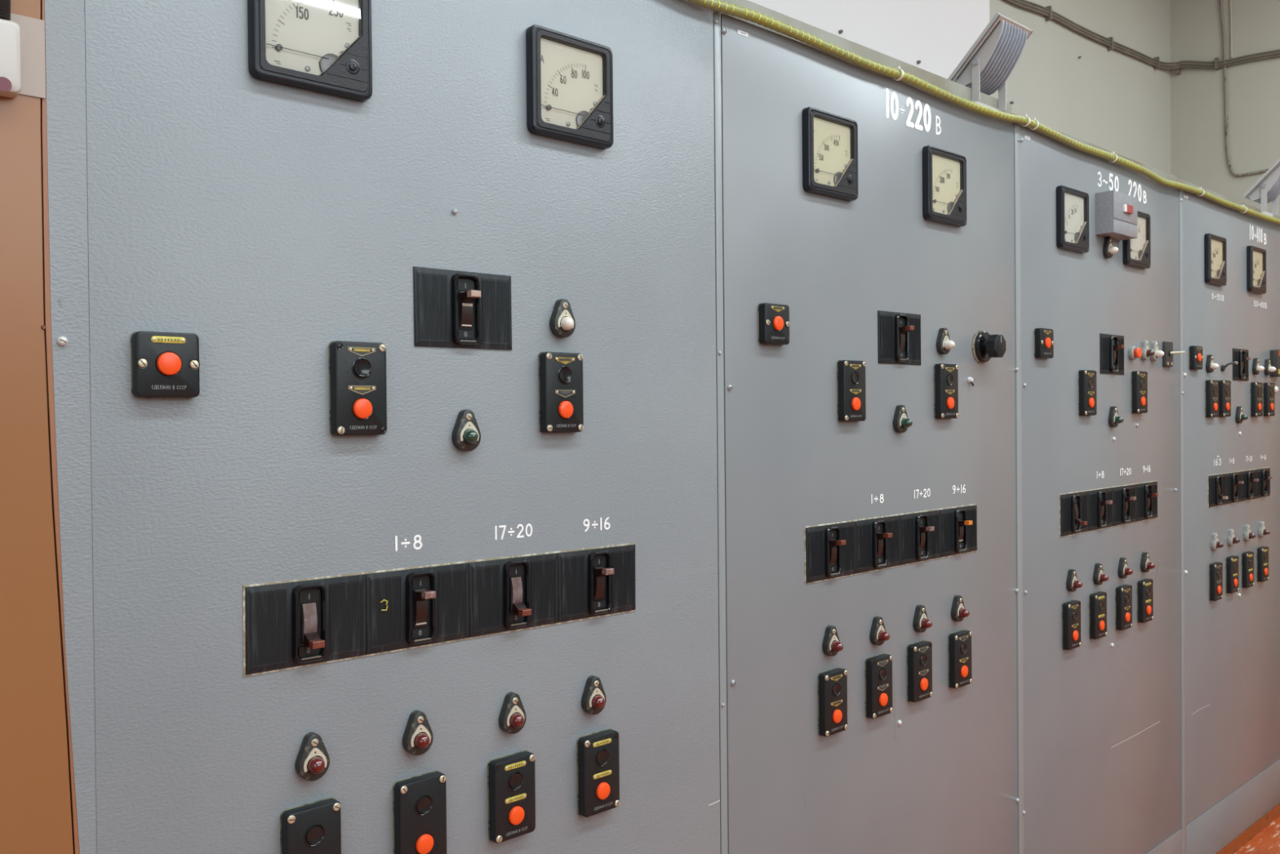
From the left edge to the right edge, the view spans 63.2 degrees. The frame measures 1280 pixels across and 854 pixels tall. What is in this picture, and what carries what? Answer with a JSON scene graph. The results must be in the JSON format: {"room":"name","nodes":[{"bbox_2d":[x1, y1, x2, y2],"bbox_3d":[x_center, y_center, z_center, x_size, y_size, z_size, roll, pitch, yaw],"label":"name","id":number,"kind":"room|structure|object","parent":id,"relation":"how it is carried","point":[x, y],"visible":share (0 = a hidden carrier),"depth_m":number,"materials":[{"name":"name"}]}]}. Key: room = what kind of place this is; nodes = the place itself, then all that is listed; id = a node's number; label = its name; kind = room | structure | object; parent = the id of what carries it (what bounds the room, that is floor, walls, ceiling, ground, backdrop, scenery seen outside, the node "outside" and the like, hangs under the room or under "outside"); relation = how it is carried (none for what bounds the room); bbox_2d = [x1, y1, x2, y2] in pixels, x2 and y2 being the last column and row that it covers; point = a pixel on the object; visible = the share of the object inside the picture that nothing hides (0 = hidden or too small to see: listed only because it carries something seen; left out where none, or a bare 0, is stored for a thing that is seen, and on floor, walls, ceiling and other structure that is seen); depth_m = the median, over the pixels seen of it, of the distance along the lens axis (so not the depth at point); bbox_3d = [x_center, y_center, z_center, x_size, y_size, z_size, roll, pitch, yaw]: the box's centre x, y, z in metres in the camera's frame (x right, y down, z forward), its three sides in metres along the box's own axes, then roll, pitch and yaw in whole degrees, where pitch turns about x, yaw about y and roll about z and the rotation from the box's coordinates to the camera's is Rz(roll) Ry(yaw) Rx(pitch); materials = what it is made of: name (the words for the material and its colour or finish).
{"room":"electrical room","nodes":[
{"label":"electrical room","id":0,"kind":"room"},
{"bbox_2d":[747,0,989,79],"bbox_3d":[-0.394,-0.674,2.985,5.025,4.419,0.259,-1,1,-42],"label":"wall","id":1,"kind":"structure","parent":0,"point":[937,33],"depth_m":4.14,"materials":[{"name":"white paint"}]},
{"bbox_2d":[989,0,1170,173],"bbox_3d":[-0.195,-0.681,3.432,9.822,4.420,0.130,-1,1,-42],"label":"wall","id":2,"kind":"structure","parent":0,"point":[1116,101],"depth_m":5.91,"materials":[{"name":"white paint"}]},
{"bbox_2d":[1005,0,1279,75],"bbox_3d":[2.865,-2.201,5.450,2.278,0.149,1.017,-1,1,-42],"label":"cable","id":3,"kind":"object","parent":2,"relation":"attached to","point":[1047,11],"visible":1,"depth_m":6.14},
{"bbox_2d":[1169,0,1279,217],"bbox_3d":[6.056,-0.742,3.776,0.130,4.420,7.800,-1,1,-42],"label":"wall","id":4,"kind":"structure","parent":0,"point":[1198,156],"depth_m":6.37,"materials":[{"name":"paint"}]},
{"bbox_2d":[1219,0,1268,177],"bbox_3d":[3.641,-2.161,6.277,0.017,1.295,0.284,-1,1,-42],"label":"wire","id":5,"kind":"object","parent":4,"relation":"attached to","point":[1231,169],"visible":0.98,"depth_m":6.34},
{"bbox_2d":[1233,815,1279,853],"bbox_3d":[2.502,1.597,0.528,9.822,0.130,8.060,-1,1,-42],"label":"floor","id":6,"kind":"structure","parent":0,"point":[1267,841],"depth_m":3.76,"materials":[{"name":"orange paint"}]},
{"bbox_2d":[0,0,79,853],"bbox_3d":[-1.349,-0.127,1.038,1.234,3.380,0.756,-1,1,-42],"label":"tall cabinet","id":7,"kind":"object","parent":6,"relation":"on","point":[35,806],"visible":1,"depth_m":1.15,"materials":[{"name":"brown paint"}]},
{"bbox_2d":[0,18,22,97],"bbox_3d":[-0.711,-0.396,1.094,0.104,0.079,0.023,-1,1,-42],"label":"switch box","id":8,"kind":"object","parent":7,"relation":"attached to","point":[11,77],"visible":1,"depth_m":1.11,"materials":[{"name":"grey plastic"}]},
{"bbox_2d":[0,0,10,20],"bbox_3d":[-0.683,-0.473,1.116,0.015,0.070,0.014,-1,1,-42],"label":"corrugated hose","id":9,"kind":"object","parent":8,"relation":"attached to","point":[5,5],"visible":1,"depth_m":1.11,"materials":[{"name":"black rubber"}]},
{"bbox_2d":[10,13,45,98],"bbox_3d":[-0.698,-0.407,1.122,0.100,0.086,0.002,-1,1,-42],"label":"plate","id":10,"kind":"object","parent":7,"relation":"attached to","point":[33,30],"visible":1,"depth_m":1.15,"materials":[{"name":"beige plastic"}]},
{"bbox_2d":[1215,802,1279,853],"bbox_3d":[0.830,1.504,2.783,5.200,0.044,0.395,-1,1,-42],"label":"kerb","id":11,"kind":"object","parent":6,"relation":"on","point":[1242,839],"visible":0.11,"depth_m":3.80,"materials":[{"name":"orange paint"}]},
{"bbox_2d":[44,0,719,853],"bbox_3d":[-0.507,0.355,1.805,1.080,2.294,0.760,-1,1,-42],"label":"tall cabinet","id":12,"kind":"object","parent":11,"relation":"on","point":[271,224],"visible":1,"depth_m":1.43,"materials":[{"name":"grey metal"}]},
{"bbox_2d":[130,330,199,398],"bbox_3d":[-0.560,-0.074,1.233,0.074,0.078,0.024,-1,1,-42],"label":"station","id":13,"kind":"object","parent":12,"relation":"attached to","point":[164,365],"visible":1,"depth_m":1.22,"materials":[{"name":"black plastic"}]},
{"bbox_2d":[244,573,365,675],"bbox_3d":[-0.424,0.256,1.350,0.164,0.110,0.032,0,0,-42],"label":"circuit breaker","id":14,"kind":"object","parent":12,"relation":"attached to","point":[288,624],"visible":1,"depth_m":1.35,"materials":[{"name":"black plastic"}]},
{"bbox_2d":[247,0,372,102],"bbox_3d":[-0.426,-0.523,1.358,0.165,0.165,0.019,-1,1,-42],"label":"meter","id":15,"kind":"object","parent":12,"relation":"attached to","point":[323,46],"visible":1,"depth_m":1.36,"materials":[{"name":"black plastic"}]},
{"bbox_2d":[280,796,341,853],"bbox_3d":[-0.426,0.557,1.356,0.077,0.127,0.024,-1,1,-42],"label":"station","id":16,"kind":"object","parent":12,"relation":"attached to","point":[313,827],"visible":1,"depth_m":1.35,"materials":[{"name":"black plastic"}]},
{"bbox_2d":[294,731,329,781],"bbox_3d":[-0.423,0.431,1.355,0.043,0.061,0.028,-1,1,-42],"label":"lamp","id":17,"kind":"object","parent":12,"relation":"attached to","point":[313,759],"visible":1,"depth_m":1.35,"materials":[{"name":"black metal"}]},
{"bbox_2d":[328,340,386,435],"bbox_3d":[-0.377,-0.052,1.400,0.077,0.127,0.024,-1,1,-42],"label":"station","id":18,"kind":"object","parent":12,"relation":"attached to","point":[357,387],"visible":1,"depth_m":1.39,"materials":[{"name":"black plastic"}]},
{"bbox_2d":[365,562,468,654],"bbox_3d":[-0.302,0.255,1.462,0.164,0.110,0.032,0,0,-42],"label":"circuit breaker","id":19,"kind":"object","parent":12,"relation":"attached to","point":[406,608],"visible":1,"depth_m":1.46,"materials":[{"name":"black plastic"}]},
{"bbox_2d":[402,710,433,755],"bbox_3d":[-0.308,0.431,1.461,0.043,0.061,0.028,-1,1,-42],"label":"lamp","id":20,"kind":"object","parent":12,"relation":"attached to","point":[418,736],"visible":1,"depth_m":1.46,"materials":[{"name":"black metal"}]},
{"bbox_2d":[392,769,446,853],"bbox_3d":[-0.307,0.558,1.465,0.077,0.129,0.024,-1,1,-42],"label":"station","id":21,"kind":"object","parent":12,"relation":"attached to","point":[419,801],"visible":1,"depth_m":1.46,"materials":[{"name":"black plastic"}]},
{"bbox_2d":[413,266,511,350],"bbox_3d":[-0.247,-0.172,1.513,0.167,0.112,0.032,-1,1,-42],"label":"circuit breaker","id":22,"kind":"object","parent":12,"relation":"attached to","point":[453,308],"visible":1,"depth_m":1.51,"materials":[{"name":"black plastic"}]},
{"bbox_2d":[451,408,480,451],"bbox_3d":[-0.248,0.005,1.515,0.043,0.061,0.028,-1,1,-42],"label":"lamp","id":23,"kind":"object","parent":12,"relation":"attached to","point":[466,433],"visible":1,"depth_m":1.51,"materials":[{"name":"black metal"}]},
{"bbox_2d":[487,750,535,843],"bbox_3d":[-0.191,0.558,1.571,0.077,0.123,0.024,-1,1,-42],"label":"station","id":24,"kind":"object","parent":12,"relation":"attached to","point":[511,779],"visible":1,"depth_m":1.56,"materials":[{"name":"black plastic"}]},
{"bbox_2d":[498,691,526,733],"bbox_3d":[-0.188,0.433,1.571,0.043,0.061,0.028,-1,1,-42],"label":"lamp","id":25,"kind":"object","parent":12,"relation":"attached to","point":[512,717],"visible":1,"depth_m":1.57,"materials":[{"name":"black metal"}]},
{"bbox_2d":[468,552,557,637],"bbox_3d":[-0.180,0.254,1.573,0.164,0.110,0.032,0,0,-42],"label":"circuit breaker","id":26,"kind":"object","parent":12,"relation":"attached to","point":[512,593],"visible":1,"depth_m":1.57,"materials":[{"name":"black plastic"}]},
{"bbox_2d":[537,351,583,433],"bbox_3d":[-0.121,-0.054,1.634,0.077,0.127,0.024,-1,1,-42],"label":"station","id":27,"kind":"object","parent":12,"relation":"attached to","point":[561,410],"visible":1,"depth_m":1.62,"materials":[{"name":"black plastic"}]},
{"bbox_2d":[549,298,575,337],"bbox_3d":[-0.117,-0.171,1.635,0.043,0.061,0.028,-1,1,-42],"label":"lamp","id":28,"kind":"object","parent":12,"relation":"attached to","point":[562,322],"visible":1,"depth_m":1.63,"materials":[{"name":"black plastic"}]},
{"bbox_2d":[525,24,613,149],"bbox_3d":[-0.107,-0.536,1.649,0.165,0.165,0.019,-1,1,-42],"label":"meter","id":29,"kind":"object","parent":12,"relation":"attached to","point":[570,78],"visible":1,"depth_m":1.65,"materials":[{"name":"black plastic"}]},
{"bbox_2d":[581,675,605,714],"bbox_3d":[-0.069,0.434,1.679,0.043,0.061,0.028,-1,1,-42],"label":"lamp","id":30,"kind":"object","parent":12,"relation":"attached to","point":[593,696],"visible":1,"depth_m":1.67,"materials":[{"name":"black plastic"}]},
{"bbox_2d":[557,544,635,622],"bbox_3d":[-0.058,0.253,1.685,0.164,0.110,0.032,0,0,-42],"label":"circuit breaker","id":31,"kind":"object","parent":12,"relation":"attached to","point":[593,582],"visible":1,"depth_m":1.69,"materials":[{"name":"black plastic"}]},
{"bbox_2d":[576,728,619,817],"bbox_3d":[-0.065,0.561,1.687,0.077,0.127,0.024,-1,1,-42],"label":"station","id":32,"kind":"object","parent":12,"relation":"attached to","point":[597,753],"visible":1,"depth_m":1.68,"materials":[{"name":"black plastic"}]},
{"bbox_2d":[713,0,1017,853],"bbox_3d":[0.312,0.340,2.523,1.096,2.294,0.805,-1,1,-42],"label":"tall cabinet","id":33,"kind":"object","parent":11,"relation":"on","point":[936,774],"depth_m":2.17,"materials":[{"name":"grey metal"}]},
{"bbox_2d":[757,302,790,345],"bbox_3d":[0.258,-0.196,1.981,0.074,0.078,0.024,-1,1,-42],"label":"station","id":34,"kind":"object","parent":33,"relation":"attached to","point":[773,319],"visible":1,"depth_m":1.97,"materials":[{"name":"black plastic"}]},
{"bbox_2d":[802,106,857,201],"bbox_3d":[0.388,-0.549,2.102,0.165,0.165,0.019,-1,1,-42],"label":"meter","id":35,"kind":"object","parent":33,"relation":"attached to","point":[829,140],"visible":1,"depth_m":2.10,"materials":[{"name":"black plastic"}]},
{"bbox_2d":[805,520,855,582],"bbox_3d":[0.399,0.253,2.103,0.162,0.110,0.032,-2,1,-42],"label":"circuit breaker","id":36,"kind":"object","parent":33,"relation":"attached to","point":[830,549],"visible":1,"depth_m":2.10,"materials":[{"name":"black plastic"}]},
{"bbox_2d":[817,666,848,736],"bbox_3d":[0.393,0.556,2.105,0.077,0.127,0.024,-1,1,-42],"label":"station","id":37,"kind":"object","parent":33,"relation":"attached to","point":[832,683],"visible":1,"depth_m":2.09,"materials":[{"name":"black plastic"}]},
{"bbox_2d":[822,625,843,656],"bbox_3d":[0.395,0.433,2.099,0.043,0.061,0.034,-1,1,-42],"label":"lamp","id":38,"kind":"object","parent":33,"relation":"attached to","point":[831,645],"visible":1,"depth_m":2.10,"materials":[{"name":"black plastic"}]},
{"bbox_2d":[836,360,866,422],"bbox_3d":[0.440,-0.074,2.147,0.077,0.127,0.024,-1,1,-42],"label":"station","id":39,"kind":"object","parent":33,"relation":"attached to","point":[851,374],"visible":1,"depth_m":2.13,"materials":[{"name":"black plastic"}]},
{"bbox_2d":[854,515,900,573],"bbox_3d":[0.519,0.249,2.213,0.162,0.110,0.032,-2,1,-42],"label":"circuit breaker","id":40,"kind":"object","parent":33,"relation":"attached to","point":[877,540],"visible":1,"depth_m":2.21,"materials":[{"name":"black plastic"}]},
{"bbox_2d":[865,653,893,718],"bbox_3d":[0.511,0.551,2.213,0.077,0.127,0.024,-1,1,-42],"label":"station","id":41,"kind":"object","parent":33,"relation":"attached to","point":[878,668],"visible":1,"depth_m":2.20,"materials":[{"name":"black plastic"}]},
{"bbox_2d":[869,616,889,645],"bbox_3d":[0.515,0.434,2.209,0.043,0.061,0.034,-1,1,-42],"label":"lamp","id":42,"kind":"object","parent":33,"relation":"attached to","point":[878,635],"visible":1,"depth_m":2.21,"materials":[{"name":"black plastic"}]},
{"bbox_2d":[877,310,920,364],"bbox_3d":[0.580,-0.194,2.269,0.163,0.113,0.032,-1,1,-42],"label":"circuit breaker","id":43,"kind":"object","parent":33,"relation":"attached to","point":[899,334],"visible":1,"depth_m":2.26,"materials":[{"name":"black plastic"}]},
{"bbox_2d":[893,404,912,432],"bbox_3d":[0.577,-0.018,2.266,0.043,0.061,0.034,-1,1,-42],"label":"lamp","id":44,"kind":"object","parent":33,"relation":"attached to","point":[901,423],"visible":1,"depth_m":2.26,"materials":[{"name":"black plastic"}]},
{"bbox_2d":[899,509,940,564],"bbox_3d":[0.639,0.246,2.322,0.162,0.110,0.032,-2,1,-42],"label":"circuit breaker","id":45,"kind":"object","parent":33,"relation":"attached to","point":[919,532],"visible":1,"depth_m":2.32,"materials":[{"name":"black plastic"}]},
{"bbox_2d":[906,640,933,702],"bbox_3d":[0.626,0.544,2.318,0.077,0.127,0.024,-1,1,-42],"label":"station","id":46,"kind":"object","parent":33,"relation":"attached to","point":[919,654],"visible":1,"depth_m":2.30,"materials":[{"name":"black plastic"}]},
{"bbox_2d":[912,604,932,632],"bbox_3d":[0.635,0.428,2.319,0.043,0.061,0.034,-1,1,-42],"label":"lamp","id":47,"kind":"object","parent":33,"relation":"attached to","point":[921,622],"visible":1,"depth_m":2.31,"materials":[{"name":"black plastic"}]},
{"bbox_2d":[922,145,966,226],"bbox_3d":[0.703,-0.551,2.390,0.165,0.165,0.019,-1,1,-42],"label":"meter","id":48,"kind":"object","parent":33,"relation":"attached to","point":[944,171],"visible":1,"depth_m":2.39,"materials":[{"name":"black plastic"}]},
{"bbox_2d":[936,327,955,354],"bbox_3d":[0.705,-0.197,2.382,0.043,0.061,0.034,-1,1,-42],"label":"lamp","id":49,"kind":"object","parent":33,"relation":"attached to","point":[944,344],"visible":1,"depth_m":2.38,"materials":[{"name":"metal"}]},
{"bbox_2d":[933,363,959,418],"bbox_3d":[0.707,-0.082,2.392,0.077,0.127,0.024,-1,1,-42],"label":"station","id":50,"kind":"object","parent":33,"relation":"attached to","point":[945,375],"visible":1,"depth_m":2.38,"materials":[{"name":"black plastic"}]},
{"bbox_2d":[939,504,977,557],"bbox_3d":[0.759,0.243,2.432,0.162,0.110,0.032,-1,1,-42],"label":"circuit breaker","id":51,"kind":"object","parent":33,"relation":"attached to","point":[958,525],"visible":1,"depth_m":2.43,"materials":[{"name":"black plastic"}]},
{"bbox_2d":[947,629,972,688],"bbox_3d":[0.752,0.543,2.433,0.077,0.127,0.024,-1,1,-42],"label":"station","id":52,"kind":"object","parent":33,"relation":"attached to","point":[959,642],"visible":1,"depth_m":2.42,"materials":[{"name":"black plastic"}]},
{"bbox_2d":[951,595,969,621],"bbox_3d":[0.752,0.424,2.426,0.043,0.061,0.034,-1,1,-42],"label":"lamp","id":53,"kind":"object","parent":33,"relation":"attached to","point":[958,611],"visible":1,"depth_m":2.42,"materials":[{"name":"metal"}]},
{"bbox_2d":[947,12,1032,111],"bbox_3d":[0.851,-0.869,2.528,0.158,0.201,0.140,-1,1,-42],"label":"floodlight","id":54,"kind":"object","parent":33,"relation":"on","point":[986,67],"visible":0.88,"depth_m":2.49,"materials":[{"name":"grey metal"}]},
{"bbox_2d":[1012,113,1182,853],"bbox_3d":[1.099,0.337,3.260,1.082,2.272,0.781,-1,1,-42],"label":"tall cabinet","id":55,"kind":"object","parent":11,"relation":"on","point":[1099,721],"depth_m":2.92,"materials":[{"name":"grey metal"}]},
{"bbox_2d":[687,0,1279,225],"bbox_3d":[1.233,-0.769,2.869,3.684,0.052,0.025,-1,1,-42],"label":"cable","id":56,"kind":"object","parent":55,"relation":"attached to","point":[896,73],"visible":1,"depth_m":2.36,"materials":[{"name":"yellow"}]},
{"bbox_2d":[1034,328,1053,359],"bbox_3d":[1.055,-0.218,2.710,0.074,0.078,0.024,-1,1,-42],"label":"station","id":57,"kind":"object","parent":55,"relation":"attached to","point":[1043,337],"visible":1,"depth_m":2.69,"materials":[{"name":"black plastic"}]},
{"bbox_2d":[1062,600,1081,649],"bbox_3d":[1.172,0.536,2.817,0.077,0.127,0.024,-1,1,-42],"label":"station","id":58,"kind":"object","parent":55,"relation":"attached to","point":[1071,610],"visible":1,"depth_m":2.80,"materials":[{"name":"black plastic"}]},
{"bbox_2d":[1056,185,1088,253],"bbox_3d":[1.178,-0.562,2.824,0.165,0.165,0.019,-1,1,-42],"label":"meter","id":59,"kind":"object","parent":55,"relation":"attached to","point":[1072,205],"visible":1,"depth_m":2.82,"materials":[{"name":"black plastic"}]},
{"bbox_2d":[1060,490,1088,536],"bbox_3d":[1.198,0.236,2.833,0.160,0.112,0.032,-2,1,-42],"label":"circuit breaker","id":60,"kind":"object","parent":55,"relation":"attached to","point":[1073,506],"visible":1,"depth_m":2.83,"materials":[{"name":"black plastic"}]},
{"bbox_2d":[1066,568,1082,591],"bbox_3d":[1.181,0.416,2.818,0.043,0.061,0.034,-1,1,-42],"label":"lamp","id":61,"kind":"object","parent":55,"relation":"attached to","point":[1072,582],"visible":1,"depth_m":2.81,"materials":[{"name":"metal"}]},
{"bbox_2d":[1078,369,1097,415],"bbox_3d":[1.243,-0.095,2.882,0.077,0.127,0.024,-1,1,-42],"label":"station","id":62,"kind":"object","parent":55,"relation":"attached to","point":[1086,378],"visible":1,"depth_m":2.87,"materials":[{"name":"black plastic"}]},
{"bbox_2d":[1088,591,1107,639],"bbox_3d":[1.292,0.530,2.927,0.077,0.127,0.024,-1,1,-42],"label":"station","id":63,"kind":"object","parent":55,"relation":"attached to","point":[1097,600],"visible":1,"depth_m":2.91,"materials":[{"name":"black plastic"}]},
{"bbox_2d":[1087,487,1112,530],"bbox_3d":[1.316,0.233,2.942,0.160,0.112,0.032,-2,1,-42],"label":"circuit breaker","id":64,"kind":"object","parent":55,"relation":"attached to","point":[1100,502],"visible":1,"depth_m":2.94,"materials":[{"name":"black plastic"}]},
{"bbox_2d":[1093,563,1108,585],"bbox_3d":[1.301,0.415,2.928,0.043,0.061,0.034,-1,1,-42],"label":"lamp","id":65,"kind":"object","parent":55,"relation":"attached to","point":[1099,576],"visible":1,"depth_m":2.92,"materials":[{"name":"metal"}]},
{"bbox_2d":[1102,236,1118,258],"bbox_3d":[1.347,-0.513,2.969,0.043,0.061,0.034,-1,1,-42],"label":"lamp","id":66,"kind":"object","parent":55,"relation":"attached to","point":[1108,250],"visible":1,"depth_m":2.96,"materials":[{"name":"beige metal"}]},
{"bbox_2d":[1099,333,1124,374],"bbox_3d":[1.376,-0.210,2.997,0.158,0.114,0.032,-1,1,-42],"label":"circuit breaker","id":67,"kind":"object","parent":55,"relation":"attached to","point":[1111,346],"visible":1,"depth_m":2.99,"materials":[{"name":"black plastic"}]},
{"bbox_2d":[1095,190,1137,240],"bbox_3d":[1.364,-0.602,2.969,0.160,0.116,0.058,-1,1,-42],"label":"switch box","id":68,"kind":"object","parent":55,"relation":"attached to","point":[1116,212],"visible":1,"depth_m":2.93,"materials":[{"name":"grey metal"}]},
{"bbox_2d":[1108,406,1124,426],"bbox_3d":[1.374,-0.029,2.994,0.043,0.061,0.034,-1,1,-42],"label":"lamp","id":69,"kind":"object","parent":55,"relation":"attached to","point":[1114,420],"visible":1,"depth_m":2.99,"materials":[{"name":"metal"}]},
{"bbox_2d":[1115,583,1133,630],"bbox_3d":[1.418,0.527,3.043,0.077,0.127,0.024,-1,1,-42],"label":"station","id":70,"kind":"object","parent":55,"relation":"attached to","point":[1123,593],"visible":1,"depth_m":3.02,"materials":[{"name":"black plastic"}]},
{"bbox_2d":[1112,484,1136,525],"bbox_3d":[1.435,0.229,3.051,0.160,0.112,0.032,-2,1,-42],"label":"circuit breaker","id":71,"kind":"object","parent":55,"relation":"attached to","point":[1124,511],"visible":1,"depth_m":3.04,"materials":[{"name":"black plastic"}]},
{"bbox_2d":[1117,557,1133,578],"bbox_3d":[1.422,0.412,3.039,0.043,0.061,0.034,-1,1,-42],"label":"lamp","id":72,"kind":"object","parent":55,"relation":"attached to","point":[1123,571],"visible":1,"depth_m":3.04,"materials":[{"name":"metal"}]},
{"bbox_2d":[1122,210,1151,268],"bbox_3d":[1.486,-0.562,3.107,0.165,0.165,0.019,-1,1,-42],"label":"meter","id":73,"kind":"object","parent":55,"relation":"attached to","point":[1136,252],"visible":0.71,"depth_m":3.12,"materials":[{"name":"black plastic"}]},
{"bbox_2d":[1131,370,1147,413],"bbox_3d":[1.499,-0.104,3.116,0.077,0.127,0.024,-1,1,-42],"label":"station","id":74,"kind":"object","parent":55,"relation":"attached to","point":[1139,379],"visible":1,"depth_m":3.10,"materials":[{"name":"black plastic"}]},
{"bbox_2d":[1137,577,1153,622],"bbox_3d":[1.530,0.525,3.145,0.077,0.127,0.024,-1,1,-42],"label":"station","id":75,"kind":"object","parent":55,"relation":"attached to","point":[1144,586],"visible":1,"depth_m":3.13,"materials":[{"name":"black plastic"}]},
{"bbox_2d":[1135,481,1158,521],"bbox_3d":[1.554,0.226,3.159,0.160,0.112,0.032,-2,1,-42],"label":"circuit breaker","id":76,"kind":"object","parent":55,"relation":"attached to","point":[1146,494],"visible":1,"depth_m":3.15,"materials":[{"name":"black plastic"}]},
{"bbox_2d":[1140,551,1155,572],"bbox_3d":[1.539,0.410,3.146,0.043,0.061,0.034,-1,1,-42],"label":"lamp","id":77,"kind":"object","parent":55,"relation":"attached to","point":[1145,564],"visible":1,"depth_m":3.14,"materials":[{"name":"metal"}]},
{"bbox_2d":[1162,341,1185,366],"bbox_3d":[1.673,-0.229,3.259,0.060,0.078,0.047,-1,1,-42],"label":"switch","id":78,"kind":"object","parent":55,"relation":"attached to","point":[1167,347],"visible":1,"depth_m":3.26,"materials":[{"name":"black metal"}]},
{"bbox_2d":[1177,177,1279,853],"bbox_3d":[1.922,0.324,4.023,1.158,2.268,0.765,-1,1,-42],"label":"tall cabinet","id":79,"kind":"object","parent":11,"relation":"on","point":[1230,644],"visible":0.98,"depth_m":3.64,"materials":[{"name":"grey metal"}]},
{"bbox_2d":[1188,345,1203,369],"bbox_3d":[1.830,-0.227,3.418,0.074,0.078,0.024,-1,1,-42],"label":"station","id":80,"kind":"object","parent":79,"relation":"attached to","point":[1195,353],"visible":1,"depth_m":3.40,"materials":[{"name":"black plastic"}]},
{"bbox_2d":[1204,379,1218,417],"bbox_3d":[1.937,-0.095,3.516,0.077,0.127,0.024,-1,1,-42],"label":"station","id":81,"kind":"object","parent":79,"relation":"attached to","point":[1211,387],"visible":1,"depth_m":3.50,"materials":[{"name":"black plastic"}]},
{"bbox_2d":[1204,233,1226,286],"bbox_3d":[1.962,-0.568,3.542,0.165,0.165,0.019,-1,1,-42],"label":"meter","id":82,"kind":"object","parent":79,"relation":"attached to","point":[1215,246],"visible":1,"depth_m":3.54,"materials":[{"name":"black plastic"}]},
{"bbox_2d":[1208,561,1223,600],"bbox_3d":[1.963,0.525,3.541,0.077,0.127,0.024,-1,1,-42],"label":"station","id":83,"kind":"object","parent":79,"relation":"attached to","point":[1215,568],"visible":1,"depth_m":3.52,"materials":[{"name":"black plastic"}]},
{"bbox_2d":[1208,473,1227,506],"bbox_3d":[1.991,0.217,3.558,0.156,0.107,0.032,-1,1,-42],"label":"circuit breaker","id":84,"kind":"object","parent":79,"relation":"attached to","point":[1216,483],"visible":1,"depth_m":3.55,"materials":[{"name":"black plastic"}]},
{"bbox_2d":[1217,380,1231,417],"bbox_3d":[2.022,-0.098,3.594,0.077,0.127,0.024,-1,1,-42],"label":"station","id":85,"kind":"object","parent":79,"relation":"attached to","point":[1224,386],"visible":1,"depth_m":3.58,"materials":[{"name":"black plastic"}]},
{"bbox_2d":[1225,555,1239,593],"bbox_3d":[2.080,0.517,3.648,0.077,0.127,0.024,-1,1,-42],"label":"station","id":86,"kind":"object","parent":79,"relation":"attached to","point":[1232,562],"visible":1,"depth_m":3.63,"materials":[{"name":"black plastic"}]},
{"bbox_2d":[1225,471,1244,503],"bbox_3d":[2.106,0.214,3.664,0.156,0.107,0.032,-1,1,-42],"label":"circuit breaker","id":87,"kind":"object","parent":79,"relation":"attached to","point":[1233,482],"visible":1,"depth_m":3.66,"materials":[{"name":"black plastic"}]},
{"bbox_2d":[1232,348,1251,381],"bbox_3d":[2.162,-0.223,3.716,0.158,0.113,0.032,-1,1,-42],"label":"circuit breaker","id":88,"kind":"object","parent":79,"relation":"attached to","point":[1241,370],"visible":1,"depth_m":3.71,"materials":[{"name":"black plastic"}]},
{"bbox_2d":[1241,551,1254,587],"bbox_3d":[2.196,0.514,3.754,0.077,0.127,0.024,-1,1,-42],"label":"station","id":89,"kind":"object","parent":79,"relation":"attached to","point":[1247,557],"visible":1,"depth_m":3.74,"materials":[{"name":"black plastic"}]},
{"bbox_2d":[1240,469,1258,501],"bbox_3d":[2.222,0.211,3.770,0.156,0.107,0.032,-1,1,-42],"label":"circuit breaker","id":90,"kind":"object","parent":79,"relation":"attached to","point":[1249,477],"visible":1,"depth_m":3.77,"materials":[{"name":"black plastic"}]},
{"bbox_2d":[1246,245,1266,293],"bbox_3d":[2.267,-0.576,3.821,0.165,0.165,0.019,-1,1,-42],"label":"meter","id":91,"kind":"object","parent":79,"relation":"attached to","point":[1255,256],"visible":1,"depth_m":3.81,"materials":[{"name":"black plastic"}]},
{"bbox_2d":[1250,382,1262,417],"bbox_3d":[2.264,-0.101,3.816,0.077,0.127,0.024,-1,1,-42],"label":"station","id":92,"kind":"object","parent":79,"relation":"attached to","point":[1256,390],"visible":1,"depth_m":3.80,"materials":[{"name":"black plastic"}]},
{"bbox_2d":[1242,158,1279,217],"bbox_3d":[2.376,-0.896,3.923,0.158,0.201,0.140,-1,1,-42],"label":"floodlight","id":93,"kind":"object","parent":79,"relation":"on","point":[1266,189],"visible":0.99,"depth_m":3.89,"materials":[{"name":"grey metal"}]},
{"bbox_2d":[1256,546,1269,582],"bbox_3d":[2.316,0.509,3.864,0.077,0.127,0.024,-1,1,-42],"label":"station","id":94,"kind":"object","parent":79,"relation":"attached to","point":[1262,552],"visible":1,"depth_m":3.85,"materials":[{"name":"black plastic"}]},
{"bbox_2d":[1256,467,1272,497],"bbox_3d":[2.337,0.209,3.876,0.156,0.107,0.032,-1,1,-42],"label":"circuit breaker","id":95,"kind":"object","parent":79,"relation":"attached to","point":[1263,485],"visible":1,"depth_m":3.87,"materials":[{"name":"black plastic"}]},
{"bbox_2d":[1262,382,1275,416],"bbox_3d":[2.366,-0.104,3.909,0.077,0.127,0.024,-1,1,-42],"label":"station","id":96,"kind":"object","parent":79,"relation":"attached to","point":[1268,388],"visible":1,"depth_m":3.89,"materials":[{"name":"black plastic"}]},
{"bbox_2d":[1270,349,1279,377],"bbox_3d":[2.426,-0.242,3.961,0.075,0.101,0.028,-1,1,-42],"label":"station","id":97,"kind":"object","parent":79,"relation":"attached to","point":[1274,353],"visible":1,"depth_m":3.94,"materials":[{"name":"black plastic"}]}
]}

